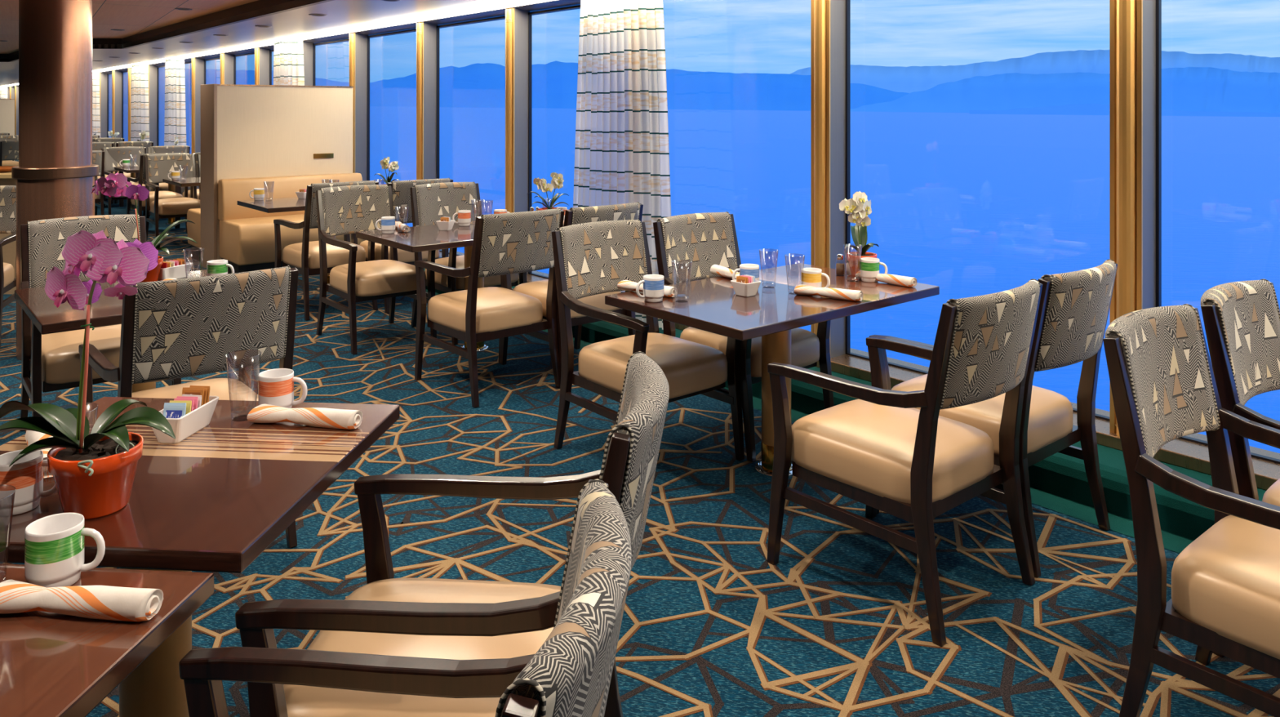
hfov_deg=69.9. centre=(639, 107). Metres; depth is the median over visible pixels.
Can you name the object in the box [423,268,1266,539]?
ledge
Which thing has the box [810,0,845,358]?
window frame
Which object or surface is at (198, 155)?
dining chair
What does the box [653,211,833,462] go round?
dining chair
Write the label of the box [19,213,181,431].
dining chair
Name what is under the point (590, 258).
dining chair
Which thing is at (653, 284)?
mug
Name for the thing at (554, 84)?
mountain range
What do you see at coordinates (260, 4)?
trim
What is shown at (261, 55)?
window frame
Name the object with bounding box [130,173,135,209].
dining table
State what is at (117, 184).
potted orchid
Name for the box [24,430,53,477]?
roll
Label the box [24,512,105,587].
mug
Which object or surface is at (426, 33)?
window frame
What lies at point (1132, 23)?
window
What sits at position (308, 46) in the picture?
window frame
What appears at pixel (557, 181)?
potted orchid
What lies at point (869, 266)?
mug
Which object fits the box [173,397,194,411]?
packet
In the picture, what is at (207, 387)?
packet
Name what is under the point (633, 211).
dining chair
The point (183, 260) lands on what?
packet
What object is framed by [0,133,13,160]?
dining chair
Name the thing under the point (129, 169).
dining table
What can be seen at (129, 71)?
window
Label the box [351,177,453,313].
dining chair
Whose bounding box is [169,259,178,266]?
packet
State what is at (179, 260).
packet
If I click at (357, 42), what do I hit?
window
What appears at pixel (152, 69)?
window
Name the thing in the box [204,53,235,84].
window frame
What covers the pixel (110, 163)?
dining chair
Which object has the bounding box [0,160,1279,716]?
floor
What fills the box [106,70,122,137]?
window
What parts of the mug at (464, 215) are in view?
handle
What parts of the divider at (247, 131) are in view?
trim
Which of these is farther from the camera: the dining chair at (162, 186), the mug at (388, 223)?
the dining chair at (162, 186)
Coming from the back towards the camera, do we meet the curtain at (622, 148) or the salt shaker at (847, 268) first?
the curtain at (622, 148)
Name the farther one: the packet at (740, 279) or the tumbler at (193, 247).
the tumbler at (193, 247)
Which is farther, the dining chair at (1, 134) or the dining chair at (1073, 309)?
the dining chair at (1, 134)
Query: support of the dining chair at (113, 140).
on the floor
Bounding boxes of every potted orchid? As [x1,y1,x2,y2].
[0,230,175,519]
[91,172,196,282]
[107,130,121,137]
[137,130,149,141]
[174,136,178,145]
[373,156,399,184]
[527,172,568,210]
[839,191,878,276]
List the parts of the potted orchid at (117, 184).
flower, flower, flower, stem, flower, flower, flower, pot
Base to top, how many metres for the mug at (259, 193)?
0.097 m
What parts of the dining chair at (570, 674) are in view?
leg, armrest, leg, backrest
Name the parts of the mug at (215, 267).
handle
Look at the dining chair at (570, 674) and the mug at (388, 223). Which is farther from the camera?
the mug at (388, 223)
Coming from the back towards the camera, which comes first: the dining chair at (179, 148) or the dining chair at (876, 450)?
the dining chair at (179, 148)
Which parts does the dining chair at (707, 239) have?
leg, armrest, backrest, leg, leg, seat, seat frame, leg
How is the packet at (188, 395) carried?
in the dish at (188, 424)
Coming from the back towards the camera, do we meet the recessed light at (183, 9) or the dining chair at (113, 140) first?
the dining chair at (113, 140)
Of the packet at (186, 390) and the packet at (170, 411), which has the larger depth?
the packet at (186, 390)
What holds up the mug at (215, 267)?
on the dining table at (48, 318)
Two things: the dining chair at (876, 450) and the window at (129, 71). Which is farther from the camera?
the window at (129, 71)
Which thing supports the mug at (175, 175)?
on the dining table at (193, 181)
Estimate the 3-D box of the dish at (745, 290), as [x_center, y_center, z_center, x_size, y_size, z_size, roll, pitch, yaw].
[0.429,0.729,3.710,0.092,0.058,0.092,0,0,-40]
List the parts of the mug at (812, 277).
handle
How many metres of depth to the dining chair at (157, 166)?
10.29 m
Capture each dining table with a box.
[0,396,399,716]
[0,563,213,716]
[14,269,206,392]
[114,166,181,224]
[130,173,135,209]
[162,177,200,186]
[237,196,335,289]
[355,221,488,351]
[604,262,939,476]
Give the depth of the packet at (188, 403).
2.11 m
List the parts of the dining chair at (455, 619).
leg, leg, armrest, seat, armrest, leg, leg, backrest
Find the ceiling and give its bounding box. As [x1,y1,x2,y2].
[0,0,257,53]
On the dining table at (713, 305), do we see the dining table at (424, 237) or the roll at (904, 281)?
the roll at (904, 281)
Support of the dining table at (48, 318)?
on the floor
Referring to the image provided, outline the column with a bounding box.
[11,0,98,360]
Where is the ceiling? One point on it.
(135, 17)
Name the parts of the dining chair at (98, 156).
leg, seat, backrest, seat frame, leg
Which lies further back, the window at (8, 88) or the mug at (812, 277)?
the window at (8, 88)
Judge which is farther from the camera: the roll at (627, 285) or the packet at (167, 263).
the packet at (167, 263)
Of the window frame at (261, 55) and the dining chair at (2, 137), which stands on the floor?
the dining chair at (2, 137)
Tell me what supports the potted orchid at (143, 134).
on the dining table
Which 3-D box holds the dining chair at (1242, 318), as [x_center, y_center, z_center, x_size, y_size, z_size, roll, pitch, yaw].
[1.947,1.013,2.472,0.570,0.968,0.721,0,0,-40]
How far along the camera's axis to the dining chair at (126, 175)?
14.14 m
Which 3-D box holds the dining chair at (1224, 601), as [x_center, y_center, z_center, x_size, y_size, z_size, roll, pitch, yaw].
[1.492,1.013,2.111,0.570,0.968,0.721,0,0,-40]
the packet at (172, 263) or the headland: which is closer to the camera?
the packet at (172, 263)
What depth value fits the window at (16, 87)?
31.54 m
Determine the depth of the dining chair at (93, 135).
18.01 m
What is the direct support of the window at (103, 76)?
attached to the window at (1132, 23)
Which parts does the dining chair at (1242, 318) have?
leg, backrest, armrest, seat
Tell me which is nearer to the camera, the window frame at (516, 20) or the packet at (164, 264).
the packet at (164, 264)
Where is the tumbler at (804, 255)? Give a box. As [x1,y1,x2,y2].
[784,254,804,294]
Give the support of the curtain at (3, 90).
hanging from the trim at (341, 14)
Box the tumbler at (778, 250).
[759,249,778,288]
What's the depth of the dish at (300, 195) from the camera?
7.62 m
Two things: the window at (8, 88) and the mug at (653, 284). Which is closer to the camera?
the mug at (653, 284)
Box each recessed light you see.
[174,8,191,10]
[255,25,271,27]
[308,13,327,16]
[380,0,400,1]
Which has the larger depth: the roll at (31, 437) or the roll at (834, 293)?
the roll at (834, 293)
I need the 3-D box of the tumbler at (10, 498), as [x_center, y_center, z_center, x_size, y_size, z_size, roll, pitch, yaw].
[-1.055,0.702,1.475,0.082,0.157,0.082,0,0,0]
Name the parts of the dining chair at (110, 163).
leg, armrest, leg, seat frame, backrest, seat, leg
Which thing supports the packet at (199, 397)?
in the dish at (188, 424)
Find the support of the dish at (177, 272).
on the dining table at (48, 318)
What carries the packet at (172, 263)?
in the dish at (177, 272)
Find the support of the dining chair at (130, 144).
on the floor
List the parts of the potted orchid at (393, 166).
flower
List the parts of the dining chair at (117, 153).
backrest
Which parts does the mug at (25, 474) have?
handle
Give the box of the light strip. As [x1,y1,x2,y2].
[0,0,555,86]
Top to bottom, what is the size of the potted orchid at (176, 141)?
0.339 m
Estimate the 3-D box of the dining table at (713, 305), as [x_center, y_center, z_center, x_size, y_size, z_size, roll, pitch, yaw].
[0.566,1.127,3.800,1.210,0.737,0.765,0,0,-40]
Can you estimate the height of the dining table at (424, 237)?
0.737 m
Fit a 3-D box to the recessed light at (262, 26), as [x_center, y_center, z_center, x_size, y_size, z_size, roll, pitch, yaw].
[-3.732,-0.806,9.073,0.154,0.007,0.154,0,0,0]
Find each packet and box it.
[160,262,167,268]
[163,261,170,267]
[163,402,186,409]
[163,404,186,417]
[165,260,174,266]
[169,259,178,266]
[169,400,191,414]
[173,259,182,265]
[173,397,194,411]
[176,395,198,409]
[177,258,186,264]
[182,386,204,405]
[182,394,201,403]
[190,385,209,403]
[197,396,200,407]
[203,387,207,404]
[440,217,447,221]
[736,275,746,283]
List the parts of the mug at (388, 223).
handle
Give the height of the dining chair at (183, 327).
0.968 m
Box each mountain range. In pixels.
[108,61,909,111]
[790,49,1279,93]
[850,66,1279,112]
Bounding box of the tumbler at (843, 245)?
[843,244,862,281]
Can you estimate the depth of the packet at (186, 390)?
2.17 m
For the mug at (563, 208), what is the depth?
6.06 m
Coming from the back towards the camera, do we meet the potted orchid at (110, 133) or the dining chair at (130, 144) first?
the potted orchid at (110, 133)
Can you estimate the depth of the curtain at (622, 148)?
5.71 m
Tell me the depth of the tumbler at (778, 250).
3.87 m
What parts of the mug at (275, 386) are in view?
handle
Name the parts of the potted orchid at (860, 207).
flower, flower, flower, flower, flower, stem, flower, flower, flower, pot, flower, flower, stem, flower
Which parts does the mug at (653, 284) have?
handle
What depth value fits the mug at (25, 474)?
1.71 m
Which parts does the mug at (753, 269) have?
handle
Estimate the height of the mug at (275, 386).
0.097 m
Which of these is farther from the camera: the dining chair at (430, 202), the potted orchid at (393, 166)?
the potted orchid at (393, 166)
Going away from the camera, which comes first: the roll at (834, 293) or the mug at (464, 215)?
the roll at (834, 293)
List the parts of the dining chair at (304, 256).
leg, armrest, leg, seat frame, seat, backrest, leg, leg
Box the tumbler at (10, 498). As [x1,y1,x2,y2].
[0,484,15,575]
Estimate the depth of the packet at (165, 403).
2.10 m
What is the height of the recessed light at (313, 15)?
0.007 m
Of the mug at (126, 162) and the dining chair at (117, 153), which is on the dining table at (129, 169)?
the mug at (126, 162)
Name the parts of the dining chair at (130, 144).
backrest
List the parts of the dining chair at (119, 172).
leg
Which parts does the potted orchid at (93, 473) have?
flower, flower, stem, flower, flower, pot, flower, flower, flower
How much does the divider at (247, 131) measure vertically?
1.715 m
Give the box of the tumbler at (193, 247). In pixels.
[182,247,204,277]
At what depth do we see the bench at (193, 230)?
8.99 m
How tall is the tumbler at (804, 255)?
0.157 m
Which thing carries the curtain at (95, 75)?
hanging from the trim at (341, 14)
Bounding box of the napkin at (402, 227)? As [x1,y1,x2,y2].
[395,221,410,231]
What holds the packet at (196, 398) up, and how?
in the dish at (188, 424)
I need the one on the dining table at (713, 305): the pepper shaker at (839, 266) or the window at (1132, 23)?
the pepper shaker at (839, 266)
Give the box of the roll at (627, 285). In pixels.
[617,280,677,297]
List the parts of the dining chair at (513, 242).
leg, armrest, leg, seat, seat frame, leg, backrest, leg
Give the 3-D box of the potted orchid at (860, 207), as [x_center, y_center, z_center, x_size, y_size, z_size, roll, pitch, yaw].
[0.987,0.566,4.151,0.196,0.385,0.176,0,0,0]
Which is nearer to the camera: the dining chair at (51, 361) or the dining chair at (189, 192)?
the dining chair at (51, 361)
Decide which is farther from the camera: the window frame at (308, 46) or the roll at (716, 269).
the window frame at (308, 46)
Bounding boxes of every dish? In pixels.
[151,395,218,443]
[158,262,192,280]
[295,191,306,199]
[435,219,455,231]
[730,279,760,297]
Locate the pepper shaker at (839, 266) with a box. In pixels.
[835,253,844,275]
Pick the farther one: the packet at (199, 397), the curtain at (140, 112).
the curtain at (140, 112)
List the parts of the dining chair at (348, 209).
leg, armrest, leg, backrest, seat frame, seat, leg, leg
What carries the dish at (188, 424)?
on the dining table at (214, 499)
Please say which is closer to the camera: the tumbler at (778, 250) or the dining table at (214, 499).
the dining table at (214, 499)
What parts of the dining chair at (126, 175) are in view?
leg, seat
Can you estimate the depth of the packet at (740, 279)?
3.69 m
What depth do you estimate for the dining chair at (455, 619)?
1.62 m
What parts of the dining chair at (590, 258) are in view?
leg, backrest, armrest, leg, seat frame, leg, seat, leg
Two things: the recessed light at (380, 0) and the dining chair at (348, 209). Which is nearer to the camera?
the dining chair at (348, 209)
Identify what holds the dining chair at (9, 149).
on the floor
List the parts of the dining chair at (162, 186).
backrest, seat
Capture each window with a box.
[7,87,9,98]
[9,86,14,98]
[14,85,18,135]
[99,72,106,137]
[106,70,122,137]
[121,67,131,141]
[147,64,156,146]
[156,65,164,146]
[184,57,204,188]
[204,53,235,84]
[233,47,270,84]
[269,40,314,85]
[312,32,368,181]
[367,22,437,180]
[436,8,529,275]
[439,0,1279,490]
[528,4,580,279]
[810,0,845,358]
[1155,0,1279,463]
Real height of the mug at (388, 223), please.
0.097 m
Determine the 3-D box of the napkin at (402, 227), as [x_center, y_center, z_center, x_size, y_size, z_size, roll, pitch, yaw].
[-1.485,0.736,5.694,0.068,0.042,0.271,0,0,-28]
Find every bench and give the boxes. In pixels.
[186,192,200,262]
[217,173,364,273]
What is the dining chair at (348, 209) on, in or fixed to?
on the floor
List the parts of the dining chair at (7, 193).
leg, backrest, armrest, seat, seat frame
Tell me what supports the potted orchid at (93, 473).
on the dining table at (214, 499)
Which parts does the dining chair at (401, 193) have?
leg, leg, seat, seat frame, backrest, leg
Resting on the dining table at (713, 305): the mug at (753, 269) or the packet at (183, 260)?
the mug at (753, 269)
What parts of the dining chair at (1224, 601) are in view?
leg, backrest, armrest, leg, seat frame, seat, armrest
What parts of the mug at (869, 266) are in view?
handle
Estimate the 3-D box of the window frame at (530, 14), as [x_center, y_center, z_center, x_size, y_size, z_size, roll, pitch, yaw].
[-0.438,0.260,6.521,0.191,2.070,1.520,0,0,-40]
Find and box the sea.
[108,103,1279,453]
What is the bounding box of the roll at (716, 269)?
[710,264,739,279]
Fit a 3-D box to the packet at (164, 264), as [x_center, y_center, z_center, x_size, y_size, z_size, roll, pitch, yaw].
[-2.093,0.711,4.013,0.050,0.068,0.006,0,0,21]
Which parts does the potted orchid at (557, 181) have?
flower, flower, flower, pot, flower, flower, flower, flower, flower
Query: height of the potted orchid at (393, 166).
0.339 m
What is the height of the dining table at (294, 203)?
0.737 m
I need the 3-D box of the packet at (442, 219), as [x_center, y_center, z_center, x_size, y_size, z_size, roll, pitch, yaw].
[-1.215,0.713,5.669,0.050,0.068,0.006,0,0,30]
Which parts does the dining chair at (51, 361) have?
armrest, leg, leg, seat frame, seat, backrest, leg, leg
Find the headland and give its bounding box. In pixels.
[968,103,1279,116]
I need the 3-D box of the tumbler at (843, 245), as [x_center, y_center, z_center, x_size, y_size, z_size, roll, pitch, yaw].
[0.931,0.679,4.011,0.082,0.157,0.082,0,0,0]
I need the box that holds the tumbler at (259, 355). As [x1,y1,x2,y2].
[225,351,261,421]
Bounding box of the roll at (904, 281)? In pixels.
[855,271,916,287]
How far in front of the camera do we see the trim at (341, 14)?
9.11 m
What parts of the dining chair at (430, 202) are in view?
leg, backrest, leg, seat frame, seat, leg, leg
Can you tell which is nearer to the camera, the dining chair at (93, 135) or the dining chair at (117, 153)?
the dining chair at (117, 153)
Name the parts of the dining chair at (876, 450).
leg, armrest, leg, seat, seat frame, armrest, leg, backrest, leg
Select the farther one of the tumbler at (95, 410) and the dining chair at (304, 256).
the dining chair at (304, 256)
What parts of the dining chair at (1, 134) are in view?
backrest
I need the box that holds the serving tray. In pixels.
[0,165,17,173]
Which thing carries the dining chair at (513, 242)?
on the floor
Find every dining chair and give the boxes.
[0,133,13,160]
[0,135,18,166]
[0,140,18,166]
[0,172,16,293]
[0,185,16,347]
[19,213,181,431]
[78,265,298,547]
[92,134,99,137]
[92,137,124,146]
[92,142,113,203]
[92,150,104,215]
[97,170,121,206]
[101,146,156,216]
[103,146,146,214]
[106,141,153,203]
[114,141,130,206]
[126,152,187,233]
[137,145,190,211]
[144,153,200,246]
[146,145,199,220]
[177,152,200,227]
[178,479,631,716]
[197,153,200,199]
[235,351,669,716]
[273,180,378,320]
[315,184,436,354]
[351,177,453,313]
[409,181,527,344]
[414,208,564,407]
[500,201,643,372]
[551,219,744,460]
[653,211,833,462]
[767,279,1042,646]
[869,258,1117,577]
[1102,303,1279,716]
[1200,279,1279,657]
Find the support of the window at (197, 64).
attached to the window at (1132, 23)
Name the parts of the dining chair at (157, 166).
leg, armrest, leg, seat frame, backrest, seat, leg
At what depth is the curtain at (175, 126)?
14.19 m
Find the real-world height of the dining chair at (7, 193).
0.968 m
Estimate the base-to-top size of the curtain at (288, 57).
2.097 m
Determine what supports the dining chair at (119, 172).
on the floor
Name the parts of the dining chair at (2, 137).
backrest, seat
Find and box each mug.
[0,448,57,515]
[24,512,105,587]
[119,159,129,167]
[167,170,180,180]
[206,259,234,275]
[248,187,264,200]
[257,368,307,408]
[375,216,395,233]
[452,209,471,226]
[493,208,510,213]
[557,206,568,220]
[635,274,664,302]
[732,263,759,280]
[800,267,830,287]
[860,257,887,282]
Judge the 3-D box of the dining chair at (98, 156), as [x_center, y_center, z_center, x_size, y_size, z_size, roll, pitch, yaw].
[-7.109,1.013,11.551,0.570,0.968,0.721,0,0,-40]
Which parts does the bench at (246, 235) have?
backrest, seat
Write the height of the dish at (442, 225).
0.058 m
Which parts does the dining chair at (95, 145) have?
backrest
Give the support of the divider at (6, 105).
on the floor
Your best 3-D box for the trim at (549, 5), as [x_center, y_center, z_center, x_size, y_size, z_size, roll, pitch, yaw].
[-15.473,-1.123,24.546,0.271,0.765,66.500,0,0,-40]
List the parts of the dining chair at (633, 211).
leg, leg, seat, leg, seat frame, backrest, leg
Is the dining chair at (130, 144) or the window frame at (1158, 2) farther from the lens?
the dining chair at (130, 144)
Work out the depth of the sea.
314.18 m
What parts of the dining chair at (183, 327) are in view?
leg, armrest, leg, seat, backrest, leg, leg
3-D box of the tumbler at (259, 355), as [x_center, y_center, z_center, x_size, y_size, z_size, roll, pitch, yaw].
[-0.970,0.679,2.238,0.082,0.157,0.082,0,0,0]
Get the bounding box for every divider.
[0,98,14,160]
[200,84,353,268]
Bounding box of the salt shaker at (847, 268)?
[845,253,853,275]
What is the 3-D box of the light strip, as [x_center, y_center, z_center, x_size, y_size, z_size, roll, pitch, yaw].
[-15.624,-0.806,24.419,0.133,0.058,66.300,0,0,-40]
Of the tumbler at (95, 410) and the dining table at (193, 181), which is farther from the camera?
the dining table at (193, 181)
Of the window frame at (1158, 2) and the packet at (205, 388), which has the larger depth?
the window frame at (1158, 2)
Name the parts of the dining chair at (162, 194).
leg, armrest, leg, seat frame, seat, backrest, leg, leg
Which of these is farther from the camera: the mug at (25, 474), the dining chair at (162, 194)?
the dining chair at (162, 194)
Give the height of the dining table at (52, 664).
0.715 m
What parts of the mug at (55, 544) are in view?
handle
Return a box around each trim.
[0,0,333,62]
[0,0,506,86]
[7,0,581,87]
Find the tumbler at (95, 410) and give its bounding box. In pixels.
[92,403,97,424]
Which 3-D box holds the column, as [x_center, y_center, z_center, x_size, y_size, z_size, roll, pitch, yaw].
[-3.570,0.275,5.600,0.450,2.440,0.450,0,0,0]
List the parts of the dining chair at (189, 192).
leg, seat, leg, backrest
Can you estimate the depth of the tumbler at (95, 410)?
1.84 m
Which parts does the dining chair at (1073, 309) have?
leg, armrest, seat, leg, seat frame, backrest, leg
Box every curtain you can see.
[0,86,7,98]
[92,71,100,137]
[130,64,149,141]
[164,58,186,146]
[273,40,304,85]
[573,0,671,329]
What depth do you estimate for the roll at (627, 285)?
3.76 m
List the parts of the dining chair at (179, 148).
backrest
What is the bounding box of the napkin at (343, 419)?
[247,404,362,429]
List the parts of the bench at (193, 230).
seat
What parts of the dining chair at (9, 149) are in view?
leg, backrest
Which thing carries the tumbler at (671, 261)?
on the dining table at (713, 305)
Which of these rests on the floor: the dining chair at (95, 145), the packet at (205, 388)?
the dining chair at (95, 145)
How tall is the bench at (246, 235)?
0.845 m
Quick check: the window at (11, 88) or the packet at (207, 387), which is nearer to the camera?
the packet at (207, 387)
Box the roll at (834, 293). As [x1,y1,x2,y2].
[793,284,863,301]
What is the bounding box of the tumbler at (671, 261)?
[671,261,692,302]

